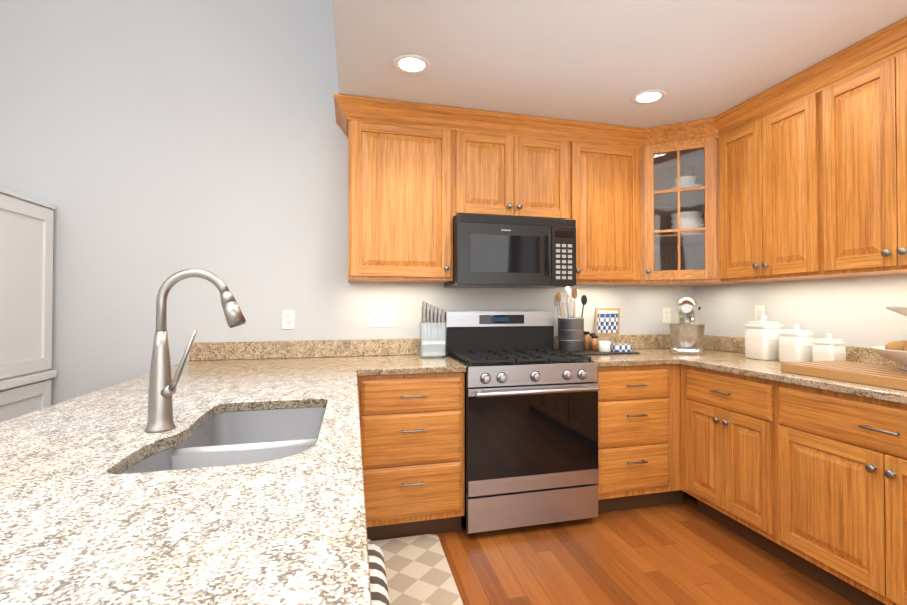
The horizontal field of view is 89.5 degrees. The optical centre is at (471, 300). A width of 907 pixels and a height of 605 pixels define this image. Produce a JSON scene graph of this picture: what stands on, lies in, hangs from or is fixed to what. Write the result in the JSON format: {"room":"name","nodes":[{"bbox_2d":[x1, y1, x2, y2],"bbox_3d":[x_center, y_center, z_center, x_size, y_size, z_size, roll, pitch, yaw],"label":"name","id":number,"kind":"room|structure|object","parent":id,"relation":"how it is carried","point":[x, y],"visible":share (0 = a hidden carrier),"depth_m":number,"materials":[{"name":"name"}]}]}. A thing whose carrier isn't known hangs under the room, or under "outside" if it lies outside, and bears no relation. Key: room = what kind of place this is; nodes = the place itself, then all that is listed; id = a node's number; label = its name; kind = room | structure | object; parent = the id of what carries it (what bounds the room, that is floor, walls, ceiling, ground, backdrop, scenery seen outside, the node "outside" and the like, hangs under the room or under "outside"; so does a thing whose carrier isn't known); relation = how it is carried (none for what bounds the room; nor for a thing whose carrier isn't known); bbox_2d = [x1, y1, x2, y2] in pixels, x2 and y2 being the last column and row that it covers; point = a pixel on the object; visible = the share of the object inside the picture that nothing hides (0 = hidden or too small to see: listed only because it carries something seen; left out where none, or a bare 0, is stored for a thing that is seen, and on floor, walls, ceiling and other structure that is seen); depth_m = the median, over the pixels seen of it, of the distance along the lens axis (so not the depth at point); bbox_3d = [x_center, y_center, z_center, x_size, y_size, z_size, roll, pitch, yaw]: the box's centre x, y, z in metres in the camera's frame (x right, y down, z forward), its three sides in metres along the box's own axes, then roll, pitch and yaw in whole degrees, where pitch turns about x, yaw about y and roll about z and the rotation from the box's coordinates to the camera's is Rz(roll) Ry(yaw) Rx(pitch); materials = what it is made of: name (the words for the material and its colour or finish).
{"room":"kitchen","nodes":[
{"label":"kitchen","id":0,"kind":"room"},
{"bbox_2d":[0,0,692,405],"bbox_3d":[-0.585,-0.531,2.997,4.910,3.600,0.100,0,-1,-15],"label":"wall","id":1,"kind":"structure","parent":0,"point":[148,148],"depth_m":2.67,"materials":[{"name":"grey paint"}]},
{"bbox_2d":[282,310,294,328],"bbox_3d":[-1.119,0.117,2.792,0.072,0.117,0.007,0,-1,-15],"label":"outlet","id":2,"kind":"object","parent":1,"relation":"attached to","point":[288,319],"visible":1,"depth_m":2.79,"materials":[{"name":"white plastic"}]},
{"bbox_2d":[369,308,394,326],"bbox_3d":[-0.575,0.111,2.930,0.165,0.117,0.014,0,-1,-15],"label":"light switch","id":3,"kind":"object","parent":1,"relation":"attached to","point":[381,317],"visible":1,"depth_m":2.93,"materials":[{"name":"white plastic"}]},
{"bbox_2d":[346,109,469,282],"bbox_3d":[-0.410,-0.582,2.822,0.682,0.932,0.322,0,-1,-15],"label":"upper cabinet","id":4,"kind":"object","parent":1,"relation":"attached to","point":[409,177],"depth_m":2.66,"materials":[{"name":"brown wood"}]},
{"bbox_2d":[470,125,557,218],"bbox_3d":[0.219,-0.774,2.989,0.762,0.543,0.322,0,-1,-15],"label":"upper cabinet","id":5,"kind":"object","parent":1,"relation":"attached to","point":[514,172],"depth_m":2.83,"materials":[{"name":"brown wood"}]},
{"bbox_2d":[444,213,575,287],"bbox_3d":[0.235,-0.293,2.921,0.754,0.413,0.448,0,-1,-15],"label":"microwave","id":6,"kind":"object","parent":5,"relation":"attached to","point":[493,251],"visible":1,"depth_m":2.74,"materials":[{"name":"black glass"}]},
{"bbox_2d":[594,308,619,334],"bbox_3d":[0.980,0.155,3.316,0.195,0.195,0.031,0,-1,-15],"label":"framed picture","id":7,"kind":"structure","parent":1,"relation":"attached to","point":[607,320],"depth_m":3.31,"materials":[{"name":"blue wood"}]},
{"bbox_2d":[558,129,657,285],"bbox_3d":[0.846,-0.578,3.125,0.665,0.932,0.370,0,-1,-15],"label":"upper cabinet","id":8,"kind":"object","parent":1,"relation":"attached to","point":[602,176],"depth_m":2.99,"materials":[{"name":"brown wood"}]},
{"bbox_2d":[662,308,670,322],"bbox_3d":[1.475,0.115,3.468,0.072,0.117,0.007,0,-1,-15],"label":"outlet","id":9,"kind":"object","parent":1,"relation":"attached to","point":[666,315],"visible":1,"depth_m":3.46,"materials":[{"name":"white plastic"}]},
{"bbox_2d":[646,129,709,272],"bbox_3d":[1.344,-0.614,2.974,0.341,0.840,0.281,0,-1,-15],"label":"upper cabinet","id":10,"kind":"object","parent":1,"relation":"attached to","point":[677,160],"depth_m":3.09,"materials":[{"name":"brown wood"}]},
{"bbox_2d":[333,0,906,127],"bbox_3d":[1.069,-1.710,0.808,2.620,1.100,5.000,0,-1,-15],"label":"ceiling","id":11,"kind":"structure","parent":0,"point":[600,61],"depth_m":2.09,"materials":[{"name":"white paint"}]},
{"bbox_2d":[393,54,430,74],"bbox_3d":[-0.291,-1.137,2.213,0.184,0.007,0.184,0,-1,-15],"label":"recessed light","id":12,"kind":"object","parent":11,"relation":"in","point":[410,64],"visible":1,"depth_m":2.21,"materials":[{"name":"white plastic"}]},
{"bbox_2d":[631,89,666,104],"bbox_3d":[0.988,-1.132,2.557,0.184,0.007,0.184,0,-1,-15],"label":"recessed light","id":13,"kind":"object","parent":11,"relation":"in","point":[649,97],"visible":1,"depth_m":2.55,"materials":[{"name":"white plastic"}]},
{"bbox_2d":[435,491,855,604],"bbox_3d":[0.045,1.286,0.553,4.910,0.100,5.100,0,-1,-15],"label":"floor","id":14,"kind":"structure","parent":0,"point":[685,552],"depth_m":2.17,"materials":[{"name":"brown wood"}]},
{"bbox_2d":[0,187,55,382],"bbox_3d":[-2.452,-0.063,2.093,0.560,0.870,0.634,0,-1,-15],"label":"upper cabinet","id":15,"kind":"object","parent":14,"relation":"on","point":[26,258],"depth_m":2.27,"materials":[{"name":"paint"}]},
{"bbox_2d":[0,375,55,421],"bbox_3d":[-2.452,0.834,2.081,0.560,0.847,0.634,0,-1,-15],"label":"base cabinet","id":16,"kind":"object","parent":14,"relation":"on","point":[26,396],"depth_m":2.26,"materials":[{"name":"paint"}]},
{"bbox_2d":[357,372,464,540],"bbox_3d":[-0.382,0.826,2.653,0.556,0.876,0.627,0,-1,-15],"label":"base cabinet","id":17,"kind":"object","parent":14,"relation":"on","point":[412,426],"depth_m":2.36,"materials":[{"name":"brown wood"}]},
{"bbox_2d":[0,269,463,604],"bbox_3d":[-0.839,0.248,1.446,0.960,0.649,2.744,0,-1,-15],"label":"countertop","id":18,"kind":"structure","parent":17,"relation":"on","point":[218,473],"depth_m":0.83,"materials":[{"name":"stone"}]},
{"bbox_2d":[144,269,245,432],"bbox_3d":[-0.715,0.124,1.190,0.232,0.412,0.069,0,-1,-15],"label":"faucet","id":19,"kind":"object","parent":18,"relation":"on","point":[162,387],"depth_m":1.16,"materials":[{"name":"silver metal"}]},
{"bbox_2d":[122,407,325,473],"bbox_3d":[-0.596,0.467,1.213,0.450,0.205,0.720,0,-1,-15],"label":"sink","id":20,"kind":"object","parent":18,"relation":"in","point":[234,435],"depth_m":1.37,"materials":[{"name":"silver metal"}]},
{"bbox_2d":[419,301,446,357],"bbox_3d":[-0.242,0.179,2.829,0.156,0.345,0.100,0,-1,-15],"label":"knife block","id":21,"kind":"object","parent":18,"relation":"on","point":[435,347],"visible":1,"depth_m":2.80,"materials":[{"name":"plastic"}]},
{"bbox_2d":[372,534,462,604],"bbox_3d":[-0.247,1.247,1.823,0.435,0.011,1.205,0,-1,-15],"label":"kitchen mat","id":22,"kind":"object","parent":14,"relation":"on","point":[418,571],"visible":0.54,"depth_m":2.09,"materials":[{"name":"beige fabric"}]},
{"bbox_2d":[445,311,599,533],"bbox_3d":[0.275,0.668,2.757,0.754,1.196,0.706,0,-1,-15],"label":"range","id":23,"kind":"object","parent":14,"relation":"on","point":[531,425],"visible":0.98,"depth_m":2.50,"materials":[{"name":"silver metal"}]},
{"bbox_2d":[596,364,680,512],"bbox_3d":[0.912,0.831,2.990,0.586,0.876,0.627,0,-1,-15],"label":"base cabinet","id":24,"kind":"object","parent":14,"relation":"on","point":[639,407],"depth_m":2.69,"materials":[{"name":"brown wood"}]},
{"bbox_2d":[554,334,679,366],"bbox_3d":[0.895,0.319,2.984,0.547,0.135,0.640,0,-1,-15],"label":"countertop","id":25,"kind":"structure","parent":24,"relation":"on","point":[653,350],"depth_m":3.05,"materials":[{"name":"stone"}]},
{"bbox_2d":[571,349,639,355],"bbox_3d":[0.843,0.350,3.101,0.497,0.010,0.295,0,-1,-15],"label":"tray","id":26,"kind":"object","parent":25,"relation":"on","point":[587,352],"visible":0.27,"depth_m":3.01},
{"bbox_2d":[554,287,586,351],"bbox_3d":[0.679,0.127,3.113,0.214,0.436,0.187,0,-1,-15],"label":"utensil crock","id":27,"kind":"object","parent":26,"relation":"on","point":[570,334],"visible":1,"depth_m":3.04,"materials":[{"name":"grey metal"}]},
{"bbox_2d":[584,331,595,349],"bbox_3d":[0.821,0.282,3.192,0.100,0.128,0.045,0,-1,-24],"label":"spice jar","id":28,"kind":"object","parent":26,"relation":"on","point":[586,333],"depth_m":3.16,"materials":[{"name":"brown wood"}]},
{"bbox_2d":[588,334,597,350],"bbox_3d":[0.839,0.294,3.129,0.043,0.103,0.044,0,-1,-15],"label":"spice jar","id":29,"kind":"object","parent":26,"relation":"on","point":[593,341],"depth_m":3.12,"materials":[{"name":"brown wood"}]},
{"bbox_2d":[599,341,609,351],"bbox_3d":[0.885,0.309,3.053,0.076,0.070,0.076,0,-1,-15],"label":"cup","id":30,"kind":"object","parent":26,"relation":"on","point":[604,346],"visible":1,"depth_m":3.02,"materials":[{"name":"ceramic"}]},
{"bbox_2d":[610,343,630,351],"bbox_3d":[0.998,0.319,3.088,0.115,0.050,0.100,0,-1,-15],"label":"patterned box","id":31,"kind":"object","parent":26,"relation":"on","point":[619,347],"visible":0.81,"depth_m":3.04,"materials":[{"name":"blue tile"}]},
{"bbox_2d":[644,334,906,403],"bbox_3d":[1.822,0.303,1.792,0.645,0.136,3.415,0,-1,-15],"label":"countertop","id":32,"kind":"structure","parent":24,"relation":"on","point":[721,353],"depth_m":2.34,"materials":[{"name":"stone"}]},
{"bbox_2d":[669,297,704,354],"bbox_3d":[1.472,0.168,3.125,0.319,0.376,0.350,0,-1,-15],"label":"stand mixer","id":33,"kind":"object","parent":32,"relation":"on","point":[687,332],"visible":1,"depth_m":3.00,"materials":[{"name":"silver metal"}]},
{"bbox_2d":[744,316,782,359],"bbox_3d":[1.752,0.221,2.743,0.161,0.259,0.161,0,-1,-15],"label":"canister","id":34,"kind":"object","parent":32,"relation":"on","point":[761,338],"visible":0.9,"depth_m":2.68,"materials":[{"name":"white ceramic"}]},
{"bbox_2d":[778,324,814,362],"bbox_3d":[1.812,0.241,2.552,0.137,0.214,0.137,0,-1,-15],"label":"medium canister","id":35,"kind":"object","parent":32,"relation":"on","point":[796,344],"visible":0.88,"depth_m":2.50,"materials":[{"name":"white ceramic"}]},
{"bbox_2d":[812,334,845,360],"bbox_3d":[1.864,0.260,2.389,0.114,0.172,0.114,0,-1,-15],"label":"canister","id":36,"kind":"object","parent":32,"relation":"on","point":[828,348],"visible":0.92,"depth_m":2.35,"materials":[{"name":"white ceramic"}]},
{"bbox_2d":[781,360,906,390],"bbox_3d":[1.749,0.320,1.979,0.400,0.042,0.575,0,-1,-15],"label":"cutting board","id":37,"kind":"object","parent":32,"relation":"on","point":[888,376],"visible":1,"depth_m":1.97,"materials":[{"name":"brown wood"}]},
{"bbox_2d":[871,305,906,370],"bbox_3d":[1.907,0.160,1.932,0.336,0.276,0.336,0,-1,-15],"label":"tiered stand","id":38,"kind":"object","parent":37,"relation":"on","point":[896,351],"visible":1,"depth_m":1.94,"materials":[{"name":"white ceramic"}]},
{"bbox_2d":[681,365,756,545],"bbox_3d":[1.646,0.824,2.502,0.627,0.876,0.729,0,-1,-15],"label":"base cabinet","id":39,"kind":"object","parent":14,"relation":"on","point":[719,409],"depth_m":2.46,"materials":[{"name":"brown wood"}]},
{"bbox_2d":[757,378,906,604],"bbox_3d":[1.835,0.814,1.778,0.627,0.876,1.062,0,-1,-15],"label":"base cabinet","id":40,"kind":"object","parent":14,"relation":"on","point":[810,482],"depth_m":1.88,"materials":[{"name":"brown wood"}]},
{"bbox_2d":[693,274,906,347],"bbox_3d":[2.385,-0.556,1.136,0.100,3.600,5.000,0,-1,-15],"label":"wall","id":41,"kind":"structure","parent":0,"point":[852,311],"depth_m":2.58,"materials":[{"name":"grey paint"}]},
{"bbox_2d":[755,305,764,320],"bbox_3d":[1.843,0.091,2.945,0.028,0.117,0.072,0,-1,-15],"label":"outlet","id":42,"kind":"object","parent":41,"relation":"attached to","point":[759,311],"visible":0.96,"depth_m":2.94,"materials":[{"name":"white plastic"}]},
{"bbox_2d":[702,73,837,284],"bbox_3d":[1.756,-0.585,2.588,0.378,0.932,0.777,0,-1,-15],"label":"upper cabinet","id":43,"kind":"object","parent":41,"relation":"attached to","point":[802,175],"depth_m":2.48,"materials":[{"name":"brown wood"}]},
{"bbox_2d":[802,37,906,279],"bbox_3d":[1.946,-0.593,1.972,0.321,0.932,0.798,0,-1,-15],"label":"upper cabinet","id":44,"kind":"object","parent":41,"relation":"attached to","point":[870,96],"depth_m":2.02,"materials":[{"name":"brown wood"}]},
{"bbox_3d":[-0.622,0.806,1.163,0.686,0.875,2.085,0,-1,-15],"label":"cabinet","id":45,"kind":"object","parent":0,"visible":0},
{"bbox_2d":[368,543,389,604],"bbox_3d":[-0.135,0.634,0.644,0.072,0.448,0.271,0,-1,-15],"label":"hanging towel","id":46,"kind":"object","parent":45,"relation":"hanging from","point":[379,585],"visible":0.46,"depth_m":0.69,"materials":[{"name":"white fabric"}]}
]}

